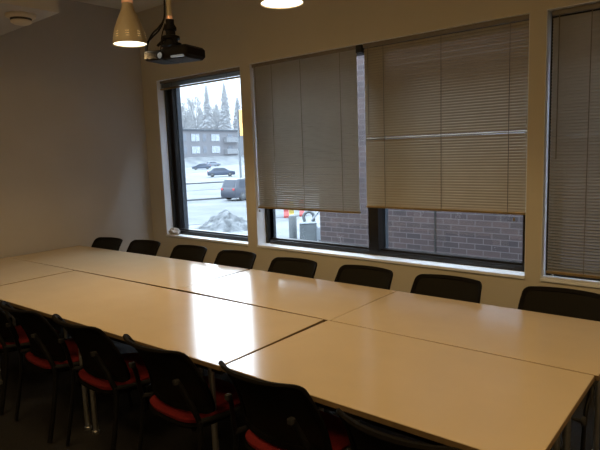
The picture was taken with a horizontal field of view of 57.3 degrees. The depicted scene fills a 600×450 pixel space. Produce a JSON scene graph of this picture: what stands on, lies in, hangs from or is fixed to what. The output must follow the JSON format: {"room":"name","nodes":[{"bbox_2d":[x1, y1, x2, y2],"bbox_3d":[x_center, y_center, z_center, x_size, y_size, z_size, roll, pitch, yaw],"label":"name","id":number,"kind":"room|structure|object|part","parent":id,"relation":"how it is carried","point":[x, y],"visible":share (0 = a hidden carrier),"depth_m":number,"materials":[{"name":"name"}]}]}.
{"room":"conference room","nodes":[
{"label":"conference room","id":0,"kind":"room"},
{"bbox_2d":[0,0,153,317],"bbox_3d":[-3.992,-0.480,4.593,0.200,3.440,6.700,4,10,40],"label":"wall","id":1,"kind":"structure","parent":0,"point":[74,171],"depth_m":6.09,"materials":[{"name":"grey paint"}]},
{"bbox_2d":[0,0,58,35],"bbox_3d":[-4.025,-1.791,3.289,1.270,0.490,4.620,4,10,40],"label":"ceiling","id":2,"kind":"structure","parent":1,"relation":"attached to","point":[42,9],"depth_m":4.58,"materials":[{"name":"grey paint"}]},
{"bbox_2d":[5,11,35,25],"bbox_3d":[-2.379,-1.751,4.680,0.244,0.082,0.244,4,10,40],"label":"smoke detector","id":3,"kind":"object","parent":2,"relation":"attached to","point":[20,18],"visible":1,"depth_m":4.62,"materials":[{"name":"beige plastic"}]},
{"bbox_2d":[73,0,173,12],"bbox_3d":[-0.494,-1.979,1.352,9.530,0.150,6.700,4,10,40],"label":"ceiling","id":4,"kind":"structure","parent":0,"point":[138,5],"depth_m":6.23,"materials":[{"name":"paint"}]},
{"bbox_2d":[113,0,146,46],"bbox_3d":[-1.262,-1.774,3.966,0.244,0.905,0.244,4,10,40],"label":"pendant lamp","id":5,"kind":"object","parent":4,"relation":"hanging from","point":[128,30],"visible":1,"depth_m":3.94,"materials":[{"name":"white metal"}]},
{"bbox_2d":[114,41,145,46],"bbox_3d":[-1.246,-1.332,4.027,0.234,0.002,0.234,4,10,40],"label":"diffuser","id":6,"kind":"object","parent":5,"relation":"attached to","point":[117,43],"depth_m":4.04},
{"bbox_2d":[144,0,204,64],"bbox_3d":[-0.963,-1.712,3.989,0.442,1.024,0.267,2,9,26],"label":"ceiling projector","id":7,"kind":"object","parent":4,"relation":"hanging from","point":[173,51],"visible":0.99,"depth_m":4.00,"materials":[{"name":"grey plastic"}]},
{"bbox_3d":[-0.850,-1.210,4.020,0.200,0.005,0.190,2,9,26],"label":"plate","id":8,"kind":"part","parent":7,"relation":"part of","materials":[{"name":"grey plastic"}]},
{"bbox_2d":[260,0,303,8],"bbox_3d":[-0.117,-1.684,3.002,0.244,0.905,0.244,4,10,40],"label":"pendant lamp","id":9,"kind":"object","parent":4,"relation":"hanging from","point":[272,4],"visible":1,"depth_m":3.09,"materials":[{"name":"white metal"}]},
{"bbox_2d":[0,319,599,449],"bbox_3d":[-0.366,1.562,1.833,9.530,0.120,6.700,4,10,40],"label":"floor","id":10,"kind":"structure","parent":0,"point":[30,431],"depth_m":3.57,"materials":[{"name":"carpet"}]},
{"bbox_2d":[0,257,73,338],"bbox_3d":[-2.754,0.784,4.991,1.272,0.740,0.828,4,10,38],"label":"conference table","id":11,"kind":"object","parent":10,"relation":"on","point":[12,270],"visible":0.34,"depth_m":4.92,"materials":[{"name":"beige laminate"}]},
{"bbox_3d":[-2.935,0.726,5.580,0.044,0.710,0.043,4,10,38],"label":"leg","id":12,"kind":"part","parent":11,"relation":"part of","materials":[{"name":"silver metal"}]},
{"bbox_3d":[-2.136,0.782,4.958,0.044,0.710,0.043,4,10,38],"label":"leg","id":13,"kind":"part","parent":11,"relation":"part of","materials":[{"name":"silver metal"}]},
{"bbox_2d":[0,308,80,414],"bbox_3d":[-2.070,0.835,4.028,0.508,0.832,0.671,4,10,40],"label":"chair","id":14,"kind":"object","parent":10,"relation":"on","point":[7,344],"visible":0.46,"depth_m":3.77,"materials":[{"name":"grey plastic"}]},
{"bbox_3d":[-2.046,0.949,3.741,0.080,0.682,0.103,4,10,40],"label":"leg","id":15,"kind":"part","parent":14,"relation":"part of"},
{"bbox_3d":[-2.214,0.630,3.837,0.467,0.323,0.206,4,10,40],"label":"panel","id":16,"kind":"part","parent":14,"relation":"part of","materials":[{"name":"plastic"}]},
{"bbox_3d":[-2.214,0.630,3.837,0.508,0.364,0.249,4,10,40],"label":"frame","id":17,"kind":"part","parent":14,"relation":"part of","materials":[{"name":"black plastic"}]},
{"bbox_3d":[-1.927,0.832,3.836,0.034,0.068,0.274,4,10,40],"label":"rail","id":18,"kind":"part","parent":14,"relation":"part of","materials":[{"name":"red fabric"}]},
{"bbox_2d":[0,325,59,348],"bbox_3d":[-2.052,0.820,4.047,0.444,0.062,0.450,4,10,40],"label":"seat cushion","id":19,"kind":"object","parent":14,"relation":"on","point":[23,339],"depth_m":3.85,"materials":[{"name":"red fabric"}]},
{"bbox_3d":[-1.755,1.023,4.053,0.028,0.428,0.274,5,10,42],"label":"leg","id":20,"kind":"part","parent":14,"relation":"part of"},
{"bbox_2d":[0,301,133,442],"bbox_3d":[-1.558,0.870,3.632,0.508,0.832,0.671,4,10,40],"label":"chair","id":21,"kind":"object","parent":10,"relation":"on","point":[45,354],"visible":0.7,"depth_m":3.39,"materials":[{"name":"grey plastic"}]},
{"bbox_3d":[-1.854,0.959,3.614,0.080,0.682,0.103,4,10,40],"label":"leg","id":22,"kind":"part","parent":21,"relation":"part of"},
{"bbox_3d":[-1.770,0.839,3.738,0.034,0.068,0.274,4,10,40],"label":"rail","id":23,"kind":"part","parent":21,"relation":"part of","materials":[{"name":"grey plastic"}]},
{"bbox_3d":[-1.702,0.666,3.442,0.467,0.323,0.206,4,10,40],"label":"panel","id":24,"kind":"part","parent":21,"relation":"part of","materials":[{"name":"plastic"}]},
{"bbox_3d":[-1.702,0.665,3.442,0.508,0.364,0.249,4,10,40],"label":"frame","id":25,"kind":"part","parent":21,"relation":"part of","materials":[{"name":"black plastic"}]},
{"bbox_3d":[-1.535,0.984,3.345,0.080,0.682,0.103,4,10,40],"label":"leg","id":26,"kind":"part","parent":21,"relation":"part of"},
{"bbox_2d":[25,338,78,368],"bbox_3d":[-1.541,0.855,3.651,0.444,0.062,0.450,4,10,40],"label":"seat cushion","id":27,"kind":"object","parent":21,"relation":"on","point":[35,361],"depth_m":3.50,"materials":[{"name":"red fabric"}]},
{"bbox_3d":[-1.416,0.867,3.440,0.034,0.068,0.274,4,10,40],"label":"rail","id":28,"kind":"part","parent":21,"relation":"part of","materials":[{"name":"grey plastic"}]},
{"bbox_3d":[-1.244,1.058,3.658,0.028,0.428,0.274,5,10,42],"label":"leg","id":29,"kind":"part","parent":21,"relation":"part of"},
{"bbox_2d":[54,237,122,322],"bbox_3d":[-2.225,0.591,5.864,0.508,0.832,0.671,4,10,36],"label":"chair","id":30,"kind":"object","parent":10,"relation":"on","point":[110,243],"visible":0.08,"depth_m":6.08,"materials":[{"name":"black plastic"}]},
{"bbox_3d":[-2.110,0.333,6.002,0.467,0.323,0.206,4,10,36],"label":"panel","id":31,"kind":"part","parent":30,"relation":"part of","materials":[{"name":"black fabric"}]},
{"bbox_3d":[-2.110,0.332,6.002,0.508,0.364,0.249,4,10,36],"label":"frame","id":32,"kind":"part","parent":30,"relation":"part of","materials":[{"name":"black plastic"}]},
{"bbox_2d":[52,314,194,449],"bbox_3d":[-1.072,0.899,3.291,0.508,0.832,0.671,4,10,40],"label":"chair","id":33,"kind":"object","parent":10,"relation":"on","point":[103,369],"visible":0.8,"depth_m":3.06,"materials":[{"name":"grey plastic"}]},
{"bbox_3d":[-1.368,0.988,3.273,0.080,0.682,0.103,4,10,40],"label":"leg","id":34,"kind":"part","parent":33,"relation":"part of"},
{"bbox_3d":[-1.284,0.868,3.397,0.034,0.068,0.274,4,10,40],"label":"rail","id":35,"kind":"part","parent":33,"relation":"part of","materials":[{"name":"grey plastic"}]},
{"bbox_3d":[-1.216,0.694,3.101,0.467,0.323,0.206,4,10,40],"label":"panel","id":36,"kind":"part","parent":33,"relation":"part of","materials":[{"name":"black fabric"}]},
{"bbox_3d":[-1.216,0.694,3.101,0.508,0.364,0.249,4,10,40],"label":"frame","id":37,"kind":"part","parent":33,"relation":"part of","materials":[{"name":"black plastic"}]},
{"bbox_3d":[-1.049,1.013,3.004,0.080,0.682,0.103,4,10,40],"label":"leg","id":38,"kind":"part","parent":33,"relation":"part of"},
{"bbox_2d":[79,353,149,389],"bbox_3d":[-1.054,0.884,3.311,0.444,0.062,0.450,4,10,40],"label":"seat cushion","id":39,"kind":"object","parent":33,"relation":"on","point":[87,379],"depth_m":3.17,"materials":[{"name":"red fabric"}]},
{"bbox_3d":[-0.930,0.896,3.099,0.034,0.068,0.274,4,10,40],"label":"rail","id":40,"kind":"part","parent":33,"relation":"part of","materials":[{"name":"red fabric"}]},
{"bbox_3d":[-1.116,1.059,3.619,0.028,0.428,0.274,4,10,38],"label":"leg","id":41,"kind":"part","parent":33,"relation":"part of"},
{"bbox_2d":[9,245,248,290],"bbox_3d":[-1.698,0.718,5.197,2.622,0.740,0.778,4,10,37],"label":"conference table","id":42,"kind":"object","parent":10,"relation":"on","point":[163,272],"visible":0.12,"depth_m":4.93,"materials":[{"name":"beige laminate"}]},
{"bbox_2d":[126,240,160,255],"bbox_3d":[-1.747,0.612,5.585,0.508,0.832,0.671,4,10,37],"label":"chair","id":43,"kind":"object","parent":10,"relation":"on","point":[146,247],"visible":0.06,"depth_m":5.79,"materials":[{"name":"fabric"}]},
{"bbox_2d":[0,271,323,449],"bbox_3d":[-1.169,0.895,3.755,2.702,0.740,0.828,4,10,38],"label":"conference table","id":44,"kind":"object","parent":10,"relation":"on","point":[209,330],"visible":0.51,"depth_m":3.40,"materials":[{"name":"beige laminate"}]},
{"bbox_3d":[-2.349,0.888,4.230,0.044,0.710,0.043,4,10,38],"label":"leg","id":45,"kind":"part","parent":44,"relation":"part of","materials":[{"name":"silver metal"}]},
{"bbox_3d":[-1.367,0.957,3.465,0.044,0.710,0.043,4,10,38],"label":"leg","id":46,"kind":"part","parent":44,"relation":"part of","materials":[{"name":"silver metal"}]},
{"bbox_3d":[-1.296,0.962,3.410,0.044,0.710,0.043,4,10,38],"label":"leg","id":47,"kind":"part","parent":44,"relation":"part of","materials":[{"name":"silver metal"}]},
{"bbox_3d":[-1.180,0.577,3.711,2.604,0.043,0.730,4,10,38],"label":"under frame","id":48,"kind":"part","parent":44,"relation":"part of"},
{"bbox_3d":[-0.424,1.023,2.731,0.044,0.710,0.043,4,10,38],"label":"leg","id":49,"kind":"part","parent":44,"relation":"part of","materials":[{"name":"silver metal"}]},
{"bbox_2d":[123,334,241,449],"bbox_3d":[-0.536,0.935,2.884,0.508,0.832,0.671,4,10,40],"label":"chair","id":50,"kind":"object","parent":10,"relation":"on","point":[181,396],"visible":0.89,"depth_m":2.67,"materials":[{"name":"grey plastic"}]},
{"bbox_3d":[-0.832,1.024,2.866,0.080,0.682,0.103,4,10,40],"label":"leg","id":51,"kind":"part","parent":50,"relation":"part of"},
{"bbox_3d":[-0.748,0.904,2.990,0.034,0.068,0.274,4,10,40],"label":"rail","id":52,"kind":"part","parent":50,"relation":"part of","materials":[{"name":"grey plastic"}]},
{"bbox_3d":[-0.680,0.730,2.694,0.467,0.323,0.206,4,10,40],"label":"panel","id":53,"kind":"part","parent":50,"relation":"part of","materials":[{"name":"black fabric"}]},
{"bbox_3d":[-0.680,0.730,2.694,0.508,0.364,0.249,4,10,40],"label":"frame","id":54,"kind":"part","parent":50,"relation":"part of","materials":[{"name":"black plastic"}]},
{"bbox_3d":[-0.513,1.049,2.597,0.080,0.682,0.103,4,10,40],"label":"leg","id":55,"kind":"part","parent":50,"relation":"part of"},
{"bbox_2d":[150,376,240,422],"bbox_3d":[-0.519,0.920,2.904,0.444,0.062,0.450,4,10,40],"label":"seat cushion","id":56,"kind":"object","parent":50,"relation":"on","point":[170,413],"depth_m":2.77,"materials":[{"name":"red fabric"}]},
{"bbox_3d":[-0.394,0.932,2.692,0.034,0.068,0.274,4,10,40],"label":"rail","id":57,"kind":"part","parent":50,"relation":"part of","materials":[{"name":"grey plastic"}]},
{"bbox_2d":[169,245,206,262],"bbox_3d":[-1.198,0.650,5.155,0.508,0.832,0.671,4,10,39],"label":"chair","id":58,"kind":"object","parent":10,"relation":"on","point":[195,253],"visible":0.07,"depth_m":5.35,"materials":[{"name":"grey plastic"}]},
{"bbox_2d":[214,250,255,269],"bbox_3d":[-0.705,0.685,4.772,0.508,0.832,0.671,4,10,40],"label":"chair","id":59,"kind":"object","parent":10,"relation":"on","point":[233,258],"visible":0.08,"depth_m":4.96,"materials":[{"name":"grey plastic"}]},
{"bbox_2d":[218,360,351,449],"bbox_3d":[0.003,0.970,2.481,0.508,0.832,0.671,4,10,40],"label":"chair","id":60,"kind":"object","parent":10,"relation":"on","point":[277,416],"visible":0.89,"depth_m":2.27,"materials":[{"name":"grey plastic"}]},
{"bbox_3d":[-0.293,1.059,2.463,0.080,0.682,0.103,4,10,40],"label":"leg","id":61,"kind":"part","parent":60,"relation":"part of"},
{"bbox_3d":[-0.209,0.940,2.587,0.034,0.068,0.274,4,10,40],"label":"rail","id":62,"kind":"part","parent":60,"relation":"part of","materials":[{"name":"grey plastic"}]},
{"bbox_3d":[-0.141,0.766,2.291,0.467,0.323,0.206,4,10,40],"label":"panel","id":63,"kind":"part","parent":60,"relation":"part of","materials":[{"name":"black fabric"}]},
{"bbox_2d":[245,410,350,449],"bbox_3d":[0.020,0.955,2.500,0.444,0.062,0.450,4,10,40],"label":"seat cushion","id":64,"kind":"object","parent":60,"relation":"on","point":[338,435],"depth_m":2.43,"materials":[{"name":"red fabric"}]},
{"bbox_3d":[0.026,1.084,2.194,0.080,0.682,0.103,4,10,40],"label":"leg","id":65,"kind":"part","parent":60,"relation":"part of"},
{"bbox_2d":[178,269,395,411],"bbox_3d":[-0.107,0.828,3.964,1.387,0.740,0.778,4,10,39],"label":"conference table","id":66,"kind":"object","parent":10,"relation":"on","point":[326,300],"visible":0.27,"depth_m":3.82,"materials":[{"name":"beige laminate"}]},
{"bbox_2d":[267,257,316,277],"bbox_3d":[-0.188,0.725,4.334,0.508,0.832,0.671,4,10,39],"label":"chair","id":67,"kind":"object","parent":10,"relation":"on","point":[300,267],"visible":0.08,"depth_m":4.52,"materials":[{"name":"grey plastic"}]},
{"bbox_2d":[334,265,392,289],"bbox_3d":[0.342,0.760,3.940,0.508,0.832,0.671,5,10,41],"label":"chair","id":68,"kind":"object","parent":10,"relation":"on","point":[362,275],"visible":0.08,"depth_m":4.12,"materials":[{"name":"grey plastic"}]},
{"bbox_2d":[336,408,461,449],"bbox_3d":[0.478,1.018,2.006,0.508,0.832,0.671,4,10,40],"label":"chair","id":69,"kind":"object","parent":10,"relation":"on","point":[361,436],"visible":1,"depth_m":1.76,"materials":[{"name":"grey plastic"}]},
{"bbox_3d":[0.334,0.813,1.815,0.467,0.323,0.206,4,10,40],"label":"panel","id":70,"kind":"part","parent":69,"relation":"part of","materials":[{"name":"black fabric"}]},
{"bbox_2d":[222,320,594,449],"bbox_3d":[0.461,1.011,2.470,1.416,0.740,0.828,4,10,39],"label":"conference table","id":71,"kind":"object","parent":10,"relation":"on","point":[433,393],"visible":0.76,"depth_m":2.26,"materials":[{"name":"beige laminate"}]},
{"bbox_3d":[0.440,0.692,2.434,1.293,0.043,0.730,4,10,39],"label":"under frame","id":72,"kind":"part","parent":71,"relation":"part of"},
{"bbox_3d":[1.115,1.013,2.393,0.044,0.710,0.043,4,10,39],"label":"leg","id":73,"kind":"part","parent":71,"relation":"part of","materials":[{"name":"silver metal"}]},
{"bbox_3d":[1.071,0.750,2.111,0.050,0.036,0.036,4,10,39],"label":"latch knob","id":74,"kind":"part","parent":71,"relation":"part of","materials":[{"name":"plastic"}]},
{"bbox_2d":[410,274,481,302],"bbox_3d":[0.850,0.796,3.539,0.508,0.832,0.671,4,10,39],"label":"chair","id":75,"kind":"object","parent":10,"relation":"on","point":[435,285],"visible":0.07,"depth_m":3.71,"materials":[{"name":"grey plastic"}]},
{"bbox_2d":[331,291,599,449],"bbox_3d":[0.973,0.909,3.087,1.392,0.740,0.774,4,10,39],"label":"conference table","id":76,"kind":"object","parent":10,"relation":"on","point":[562,342],"visible":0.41,"depth_m":2.96,"materials":[{"name":"beige laminate"}]},
{"bbox_3d":[1.205,0.998,2.482,0.044,0.710,0.043,4,10,39],"label":"leg","id":77,"kind":"part","parent":76,"relation":"part of","materials":[{"name":"silver metal"}]},
{"bbox_3d":[1.619,0.915,2.983,0.044,0.710,0.043,4,10,39],"label":"leg","id":78,"kind":"part","parent":76,"relation":"part of","materials":[{"name":"silver metal"}]},
{"bbox_2d":[517,286,599,449],"bbox_3d":[1.421,0.834,3.112,0.508,0.832,0.671,4,10,39],"label":"chair","id":79,"kind":"object","parent":10,"relation":"on","point":[573,303],"visible":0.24,"depth_m":3.27,"materials":[{"name":"grey plastic"}]},
{"bbox_3d":[1.546,0.575,3.242,0.508,0.364,0.249,4,10,39],"label":"frame","id":80,"kind":"part","parent":79,"relation":"part of","materials":[{"name":"black plastic"}]},
{"bbox_3d":[1.546,0.576,3.242,0.467,0.323,0.206,4,10,39],"label":"panel","id":81,"kind":"part","parent":79,"relation":"part of","materials":[{"name":"plastic"}]},
{"bbox_3d":[1.485,1.071,2.839,0.028,0.428,0.274,4,10,37],"label":"leg","id":82,"kind":"part","parent":79,"relation":"part of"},
{"bbox_2d":[137,0,599,308],"bbox_3d":[1.653,-0.607,4.029,9.130,3.440,0.240,4,10,40],"label":"wall","id":83,"kind":"structure","parent":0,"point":[231,33],"depth_m":5.04,"materials":[{"name":"beige paint"}]},
{"bbox_2d":[160,67,239,89],"bbox_3d":[-1.134,-1.633,6.154,1.420,0.108,0.030,4,10,40],"label":"blind","id":84,"kind":"object","parent":83,"relation":"attached to","point":[171,83],"visible":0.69,"depth_m":6.11,"materials":[{"name":"metal"}]},
{"bbox_3d":[-1.131,-1.588,6.161,1.420,0.017,0.026,4,10,40],"label":"rail","id":85,"kind":"part","parent":84,"relation":"part of","materials":[{"name":"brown metal"}]},
{"bbox_2d":[156,66,247,245],"bbox_3d":[-1.061,-0.765,6.321,1.440,1.880,0.264,4,10,40],"label":"window","id":86,"kind":"structure","parent":83,"relation":"attached to","point":[173,133],"depth_m":6.72,"materials":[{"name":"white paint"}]},
{"bbox_2d":[168,227,179,234],"bbox_3d":[-1.548,0.071,6.767,0.208,0.090,0.103,4,10,40],"label":"crumpled paper","id":87,"kind":"object","parent":86,"relation":"on","point":[173,231],"visible":1,"depth_m":6.72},
{"bbox_3d":[-0.995,-0.788,6.396,1.428,1.860,0.060,4,10,40],"label":"frame","id":88,"kind":"part","parent":86,"relation":"part of","materials":[{"name":"metal"}]},
{"bbox_3d":[-1.074,0.163,6.391,1.440,0.024,0.119,4,10,40],"label":"sill","id":89,"kind":"part","parent":86,"relation":"part of","materials":[{"name":"white paint"}]},
{"bbox_2d":[252,45,363,213],"bbox_3d":[0.050,-0.843,5.242,1.335,1.505,0.043,4,10,40],"label":"blind","id":90,"kind":"object","parent":83,"relation":"attached to","point":[306,107],"visible":1,"depth_m":5.21,"materials":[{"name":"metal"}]},
{"bbox_3d":[-0.261,-0.874,5.488,0.005,1.423,0.002,4,10,40],"label":"ladder cord","id":91,"kind":"part","parent":90,"relation":"part of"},
{"bbox_3d":[0.022,-0.852,5.250,0.005,1.423,0.002,4,10,40],"label":"ladder cord","id":92,"kind":"part","parent":90,"relation":"part of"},
{"bbox_3d":[0.055,-0.148,5.359,1.275,0.017,0.026,4,10,40],"label":"rail","id":93,"kind":"part","parent":90,"relation":"part of","materials":[{"name":"brown metal"}]},
{"bbox_3d":[0.373,-0.825,4.954,0.005,1.423,0.002,4,10,40],"label":"ladder cord","id":94,"kind":"part","parent":90,"relation":"part of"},
{"bbox_2d":[249,13,529,278],"bbox_3d":[0.651,-0.632,4.889,2.750,1.880,0.279,4,10,40],"label":"window","id":95,"kind":"structure","parent":83,"relation":"attached to","point":[378,250],"depth_m":4.96,"materials":[{"name":"white paint"}]},
{"bbox_3d":[0.724,-0.657,4.974,2.738,1.860,0.050,4,10,40],"label":"frame","id":96,"kind":"part","parent":95,"relation":"part of","materials":[{"name":"metal"}]},
{"bbox_3d":[0.640,0.295,4.963,2.750,0.024,0.144,4,10,40],"label":"sill","id":97,"kind":"part","parent":95,"relation":"part of","materials":[{"name":"white paint"}]},
{"bbox_2d":[363,14,529,220],"bbox_3d":[1.094,-0.785,4.351,1.382,1.455,0.044,4,10,40],"label":"blind","id":98,"kind":"object","parent":83,"relation":"attached to","point":[486,173],"visible":0.98,"depth_m":4.28,"materials":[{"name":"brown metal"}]},
{"bbox_3d":[0.714,-0.827,4.659,0.005,1.363,0.002,4,10,40],"label":"ladder cord","id":99,"kind":"part","parent":98,"relation":"part of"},
{"bbox_3d":[1.124,-0.123,4.447,1.382,0.017,0.026,4,10,40],"label":"rail","id":100,"kind":"part","parent":98,"relation":"part of","materials":[{"name":"brown metal"}]},
{"bbox_3d":[1.516,-0.764,3.984,0.005,1.363,0.002,4,10,40],"label":"ladder cord","id":101,"kind":"part","parent":98,"relation":"part of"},
{"bbox_2d":[540,0,599,287],"bbox_3d":[2.829,-0.460,3.045,2.750,1.880,0.264,4,10,40],"label":"window","id":102,"kind":"structure","parent":83,"relation":"attached to","point":[562,279],"depth_m":3.87,"materials":[{"name":"white paint"}]},
{"bbox_3d":[2.895,-0.483,3.120,2.738,1.860,0.060,4,10,40],"label":"frame","id":103,"kind":"part","parent":102,"relation":"part of","materials":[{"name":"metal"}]},
{"bbox_3d":[2.816,0.468,3.115,2.750,0.024,0.119,4,10,40],"label":"sill","id":104,"kind":"part","parent":102,"relation":"part of","materials":[{"name":"white paint"}]},
{"bbox_2d":[546,3,599,278],"bbox_3d":[2.792,-0.473,2.990,2.718,1.823,0.039,4,10,40],"label":"blind","id":105,"kind":"object","parent":83,"relation":"attached to","point":[575,104],"visible":1,"depth_m":3.76,"materials":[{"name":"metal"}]},
{"bbox_3d":[2.828,0.420,3.116,2.718,0.017,0.026,4,10,40],"label":"rail","id":106,"kind":"part","parent":105,"relation":"part of","materials":[{"name":"brown metal"}]},
{"bbox_3d":[1.938,-0.528,3.698,0.005,1.781,0.002,4,10,40],"label":"ladder cord","id":107,"kind":"part","parent":105,"relation":"part of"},
{"label":"outside","id":108,"kind":"structure","parent":0,"visible":0},
{"bbox_2d":[185,164,319,240],"bbox_3d":[22.413,-31.820,256.940,540.000,0.300,415.650,4,10,40],"label":"ground","id":109,"kind":"structure","parent":108,"point":[282,224],"depth_m":44.59,"materials":[{"name":"snow"}]},
{"bbox_2d":[186,181,223,184],"bbox_3d":[-12.143,-5.357,69.762,148.250,0.140,284.142,4,10,40],"label":"kerb","id":110,"kind":"object","parent":109,"relation":"on","point":[217,181],"visible":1,"depth_m":69.56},
{"bbox_2d":[183,129,243,156],"bbox_3d":[-33.393,-25.791,183.917,14.000,11.605,56.351,3,9,31],"label":"apartment building","id":111,"kind":"structure","parent":109,"relation":"on","point":[197,142],"depth_m":180.15,"materials":[{"name":"brick"}]},
{"bbox_3d":[-33.085,-27.636,173.648,0.050,2.154,3.718,3,9,31],"label":"pane","id":112,"kind":"part","parent":111,"relation":"part of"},
{"bbox_3d":[-32.946,-23.780,174.172,0.050,2.154,3.718,3,9,31],"label":"pane","id":113,"kind":"part","parent":111,"relation":"part of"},
{"bbox_3d":[-28.013,-28.935,181.857,0.050,2.154,4.078,3,9,31],"label":"pane","id":114,"kind":"part","parent":111,"relation":"part of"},
{"bbox_3d":[-27.873,-25.078,182.381,0.050,2.154,4.078,3,9,31],"label":"pane","id":115,"kind":"part","parent":111,"relation":"part of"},
{"bbox_2d":[184,155,243,167],"bbox_3d":[-54.346,-21.915,185.616,94.853,4.768,164.703,4,10,40],"label":"snow bank","id":116,"kind":"object","parent":109,"relation":"on","point":[233,159],"visible":0.2,"depth_m":172.60,"materials":[{"name":"snow"}]},
{"bbox_2d":[181,101,195,128],"bbox_3d":[-47.305,-37.913,220.421,10.959,24.067,11.748,4,10,40],"label":"bare tree","id":117,"kind":"object","parent":116,"relation":"on","point":[183,109],"visible":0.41,"depth_m":219.73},
{"bbox_2d":[184,96,204,128],"bbox_3d":[-44.327,-40.876,231.224,10.623,26.812,11.771,4,10,40],"label":"bare tree","id":118,"kind":"object","parent":116,"relation":"on","point":[191,104],"visible":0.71,"depth_m":229.47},
{"bbox_2d":[196,107,203,128],"bbox_3d":[-43.619,-40.852,244.778,10.743,23.046,9.773,-8,10,-37],"label":"conifer tree","id":119,"kind":"object","parent":116,"relation":"on","point":[201,124],"visible":0.21,"depth_m":242.72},
{"bbox_2d":[201,85,213,129],"bbox_3d":[-36.556,-40.972,219.344,8.001,29.624,7.970,-9,10,-41],"label":"conifer tree","id":120,"kind":"object","parent":116,"relation":"on","point":[207,118],"visible":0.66,"depth_m":217.68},
{"bbox_2d":[211,105,220,129],"bbox_3d":[-35.288,-39.528,234.372,9.675,22.652,9.552,4,10,40],"label":"bare tree","id":121,"kind":"object","parent":116,"relation":"on","point":[214,116],"visible":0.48,"depth_m":232.28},
{"bbox_2d":[214,103,221,129],"bbox_3d":[-39.558,-45.348,264.566,11.896,26.333,10.961,-6,9,-28],"label":"conifer tree","id":122,"kind":"object","parent":116,"relation":"on","point":[216,106],"visible":0.16,"depth_m":262.31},
{"bbox_2d":[218,83,232,129],"bbox_3d":[-29.286,-41.292,218.211,8.352,30.043,8.644,-9,10,-40],"label":"conifer tree","id":123,"kind":"object","parent":116,"relation":"on","point":[225,124],"visible":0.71,"depth_m":216.46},
{"bbox_2d":[232,97,241,129],"bbox_3d":[-26.747,-41.866,236.434,9.134,26.093,9.661,4,10,37],"label":"conifer tree","id":124,"kind":"object","parent":116,"relation":"on","point":[234,125],"visible":0.3,"depth_m":234.53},
{"bbox_2d":[195,209,247,232],"bbox_3d":[-3.882,-0.234,27.151,4.400,1.036,3.000,-2,8,0],"label":"heap","id":125,"kind":"object","parent":109,"relation":"on","point":[225,221],"visible":0.56,"depth_m":26.50,"materials":[{"name":"snow"}]},
{"bbox_2d":[221,177,245,199],"bbox_3d":[-4.156,-2.971,44.216,1.850,1.680,4.420,5,10,42],"label":"parked car","id":126,"kind":"object","parent":109,"relation":"on","point":[231,188],"visible":0.46,"depth_m":42.58,"materials":[{"name":"grey paint"}]},
{"bbox_2d":[236,103,242,177],"bbox_3d":[-5.268,-6.858,49.377,0.760,8.108,0.400,-2,8,0],"label":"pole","id":127,"kind":"object","parent":109,"relation":"on","point":[239,113],"visible":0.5,"depth_m":49.05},
{"bbox_2d":[187,193,291,200],"bbox_3d":[-7.788,-2.110,44.791,147.984,0.120,284.004,4,10,40],"label":"kerb","id":128,"kind":"object","parent":109,"relation":"on","point":[288,193],"visible":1,"depth_m":44.73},
{"bbox_2d":[284,210,288,217],"bbox_3d":[-0.779,-0.918,30.889,0.282,1.000,0.500,-2,8,0],"label":"barrier","id":129,"kind":"object","parent":109,"relation":"on","point":[286,212],"visible":0.44,"depth_m":30.75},
{"bbox_2d":[288,214,296,238],"bbox_3d":[-0.280,0.217,21.773,0.320,1.270,0.320,4,10,40],"label":"bollard","id":130,"kind":"object","parent":109,"relation":"on","point":[292,218],"visible":0.84,"depth_m":21.63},
{"bbox_2d":[299,211,320,240],"bbox_3d":[0.421,0.098,21.133,0.920,1.527,0.710,-2,8,0],"label":"cabinet","id":131,"kind":"object","parent":109,"relation":"on","point":[309,230],"visible":0.84,"depth_m":20.89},
{"bbox_3d":[0.304,-0.102,21.142,0.700,0.070,0.640,-2,8,0],"label":"lid","id":132,"kind":"part","parent":131,"relation":"part of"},
{"bbox_2d":[320,30,599,274],"bbox_3d":[4.512,-1.350,4.796,11.060,8.500,0.470,4,10,40],"label":"brick wall","id":133,"kind":"structure","parent":109,"relation":"on","point":[484,235],"depth_m":7.26,"materials":[{"name":"brick"}]},
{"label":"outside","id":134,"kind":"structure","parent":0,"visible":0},
{"bbox_2d":[185,167,244,172],"bbox_3d":[-24.574,-12.410,125.411,170.782,0.020,295.867,4,10,40],"label":"parking lot","id":135,"kind":"structure","parent":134,"point":[228,168],"depth_m":126.58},
{"bbox_2d":[192,163,210,169],"bbox_3d":[-23.689,-14.057,131.833,4.420,1.450,1.850,-4,8,-10],"label":"parked car","id":136,"kind":"object","parent":135,"relation":"on","point":[201,165],"visible":0.98,"depth_m":131.03,"materials":[{"name":"blue paint"}]},
{"bbox_2d":[206,161,220,165],"bbox_3d":[-25.292,-17.604,158.356,4.420,1.450,1.850,-7,9,-33],"label":"parked car","id":137,"kind":"object","parent":135,"relation":"on","point":[212,163],"visible":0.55,"depth_m":157.67,"materials":[{"name":"paint"}]},
{"bbox_2d":[207,167,234,176],"bbox_3d":[-12.641,-8.505,88.048,4.420,1.450,1.850,-3,8,-8],"label":"parked car","id":138,"kind":"object","parent":135,"relation":"on","point":[219,170],"visible":0.98,"depth_m":87.20,"materials":[{"name":"blue paint"}]},
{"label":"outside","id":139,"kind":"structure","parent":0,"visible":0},
{"bbox_2d":[188,201,319,224],"bbox_3d":[-6.890,-0.591,33.748,156.145,0.020,288.251,4,10,40],"label":"road","id":140,"kind":"structure","parent":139,"point":[196,215],"depth_m":34.47,"materials":[{"name":"snow"}]},
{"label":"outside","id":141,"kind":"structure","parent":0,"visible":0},
{"bbox_2d":[186,182,275,190],"bbox_3d":[-11.765,-4.200,61.599,156.588,0.020,288.482,4,10,40],"label":"road","id":142,"kind":"structure","parent":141,"point":[205,186],"depth_m":61.67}
]}

